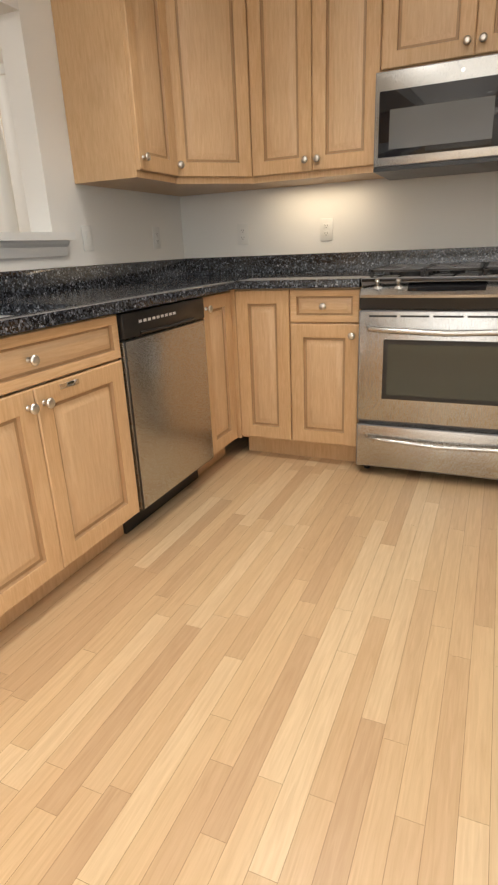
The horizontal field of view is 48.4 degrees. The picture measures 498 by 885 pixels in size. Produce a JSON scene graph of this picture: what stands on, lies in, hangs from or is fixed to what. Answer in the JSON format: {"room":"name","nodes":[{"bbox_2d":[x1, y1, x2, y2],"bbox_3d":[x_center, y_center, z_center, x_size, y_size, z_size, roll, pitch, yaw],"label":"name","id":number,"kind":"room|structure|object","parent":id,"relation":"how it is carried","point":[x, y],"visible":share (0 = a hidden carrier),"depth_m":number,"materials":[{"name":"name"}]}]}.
{"room":"kitchen","nodes":[
{"label":"kitchen","id":0,"kind":"room"},
{"bbox_2d":[0,0,183,271],"bbox_3d":[-1.832,-0.352,0.378,0.120,2.700,7.120,6,21,23],"label":"wall","id":1,"kind":"structure","parent":0,"point":[121,222],"depth_m":2.39,"materials":[{"name":"white paint"}]},
{"bbox_2d":[0,118,19,231],"bbox_3d":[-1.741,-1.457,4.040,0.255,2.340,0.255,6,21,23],"label":"window","id":2,"kind":"structure","parent":1,"relation":"attached to","point":[8,219],"depth_m":3.89,"materials":[{"name":"white"}]},
{"bbox_2d":[0,44,30,231],"bbox_3d":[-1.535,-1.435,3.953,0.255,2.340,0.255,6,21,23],"label":"window frame","id":3,"kind":"structure","parent":1,"relation":"attached to","point":[15,169],"depth_m":3.70,"materials":[{"name":"white"}]},
{"bbox_2d":[0,232,75,258],"bbox_3d":[-1.127,-0.685,1.946,0.215,0.096,1.310,6,21,23],"label":"window sill","id":4,"kind":"structure","parent":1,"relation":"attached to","point":[27,244],"depth_m":2.27,"materials":[{"name":"white paint"}]},
{"bbox_2d":[81,225,93,250],"bbox_3d":[-0.757,-0.961,2.605,0.010,0.114,0.070,6,21,23],"label":"light switch","id":5,"kind":"object","parent":1,"relation":"attached to","point":[87,237],"visible":1,"depth_m":2.60,"materials":[{"name":"white plastic"}]},
{"bbox_2d":[50,0,185,190],"bbox_3d":[-0.566,-1.669,2.400,0.381,0.992,0.328,6,21,23],"label":"upper cabinet","id":6,"kind":"object","parent":1,"relation":"attached to","point":[118,59],"depth_m":2.35,"materials":[{"name":"brown wood"}]},
{"bbox_2d":[152,227,160,248],"bbox_3d":[-0.520,-1.153,3.121,0.008,0.114,0.070,6,21,23],"label":"electrical outlet","id":7,"kind":"object","parent":1,"relation":"attached to","point":[156,237],"visible":1,"depth_m":3.12,"materials":[{"name":"white plastic"}]},
{"bbox_2d":[0,437,497,884],"bbox_3d":[-1.607,-0.625,5.335,10.800,0.100,16.400,6,21,23],"label":"floor","id":8,"kind":"structure","parent":0,"point":[239,662],"depth_m":1.41,"materials":[{"name":"brown wood"}]},
{"bbox_2d":[0,314,139,630],"bbox_3d":[-1.260,0.395,0.931,0.637,0.876,2.845,6,21,23],"label":"base cabinet","id":9,"kind":"object","parent":8,"relation":"on","point":[69,504],"visible":1,"depth_m":1.72,"materials":[{"name":"brown wood"}]},
{"bbox_2d":[0,257,239,335],"bbox_3d":[-0.977,-0.334,1.431,0.633,0.140,4.398,6,21,23],"label":"countertop","id":10,"kind":"structure","parent":9,"relation":"on","point":[32,299],"depth_m":2.33,"materials":[{"name":"black stone"}]},
{"bbox_2d":[0,315,88,396],"bbox_3d":[-0.859,-0.228,1.612,0.424,0.189,0.717,6,21,23],"label":"double-bowl sink","id":11,"kind":"object","parent":10,"relation":"in","point":[1,316],"visible":0.02,"depth_m":1.69,"materials":[{"name":"silver metal"}]},
{"bbox_2d":[114,297,213,533],"bbox_3d":[-0.577,-0.160,2.420,0.629,0.872,0.606,6,21,23],"label":"dishwasher","id":12,"kind":"object","parent":8,"relation":"on","point":[163,358],"visible":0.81,"depth_m":2.23,"materials":[{"name":"silver metal"}]},
{"bbox_2d":[198,290,237,475],"bbox_3d":[-0.388,-0.313,2.824,0.637,0.876,0.329,6,21,23],"label":"base cabinet","id":13,"kind":"object","parent":8,"relation":"on","point":[219,340],"visible":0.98,"depth_m":2.69,"materials":[{"name":"brown wood"}]},
{"bbox_2d":[230,287,360,461],"bbox_3d":[0.334,-0.403,2.988,0.647,0.876,0.637,6,21,23],"label":"base cabinet","id":14,"kind":"object","parent":8,"relation":"on","point":[295,353],"visible":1,"depth_m":2.73,"materials":[{"name":"brown wood"}]},
{"bbox_2d":[236,246,497,288],"bbox_3d":[1.340,-0.777,2.388,2.736,0.140,0.633,6,21,23],"label":"countertop","id":15,"kind":"structure","parent":14,"relation":"on","point":[342,269],"depth_m":2.92,"materials":[{"name":"black stone"}]},
{"bbox_2d":[356,262,497,479],"bbox_3d":[0.953,-0.348,2.644,0.756,0.948,0.673,6,21,23],"label":"gas range","id":16,"kind":"object","parent":8,"relation":"on","point":[427,395],"visible":1,"depth_m":2.42,"materials":[{"name":"grey metal"}]},
{"bbox_2d":[180,171,497,258],"bbox_3d":[1.225,-1.304,2.683,3.520,2.700,0.120,6,21,23],"label":"wall","id":17,"kind":"structure","parent":0,"point":[442,212],"depth_m":2.96,"materials":[{"name":"white paint"}]},
{"bbox_2d":[138,176,265,195],"bbox_3d":[-0.276,-1.809,2.761,0.608,0.992,0.608,6,21,23],"label":"upper cabinet","id":18,"kind":"object","parent":17,"relation":"attached to","point":[200,185],"depth_m":2.87,"materials":[{"name":"brown wood"}]},
{"bbox_2d":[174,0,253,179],"bbox_3d":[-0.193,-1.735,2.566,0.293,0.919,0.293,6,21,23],"label":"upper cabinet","id":19,"kind":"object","parent":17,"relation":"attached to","point":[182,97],"depth_m":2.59,"materials":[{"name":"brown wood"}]},
{"bbox_2d":[237,223,248,244],"bbox_3d":[-0.035,-1.211,3.223,0.070,0.114,0.008,6,21,23],"label":"electrical outlet","id":20,"kind":"object","parent":17,"relation":"attached to","point":[243,234],"visible":1,"depth_m":3.22,"materials":[{"name":"white plastic"}]},
{"bbox_2d":[246,0,385,188],"bbox_3d":[0.346,-1.796,2.644,0.626,0.992,0.325,6,21,23],"label":"upper cabinet","id":21,"kind":"object","parent":17,"relation":"attached to","point":[314,64],"depth_m":2.55,"materials":[{"name":"brown wood"}]},
{"bbox_2d":[320,218,332,240],"bbox_3d":[0.423,-1.164,3.030,0.070,0.114,0.008,6,21,23],"label":"electrical outlet","id":22,"kind":"object","parent":17,"relation":"attached to","point":[326,229],"visible":1,"depth_m":3.03,"materials":[{"name":"white plastic"}]},
{"bbox_2d":[382,0,497,71],"bbox_3d":[0.975,-1.905,2.313,0.762,0.621,0.325,6,21,23],"label":"upper cabinet","id":23,"kind":"object","parent":17,"relation":"attached to","point":[418,32],"depth_m":2.29,"materials":[{"name":"brown wood"}]},
{"bbox_2d":[373,53,497,179],"bbox_3d":[0.969,-1.407,2.421,0.758,0.380,0.452,6,21,23],"label":"microwave","id":24,"kind":"object","parent":23,"relation":"attached to","point":[436,119],"visible":1,"depth_m":2.31,"materials":[{"name":"grey metal"}]}
]}

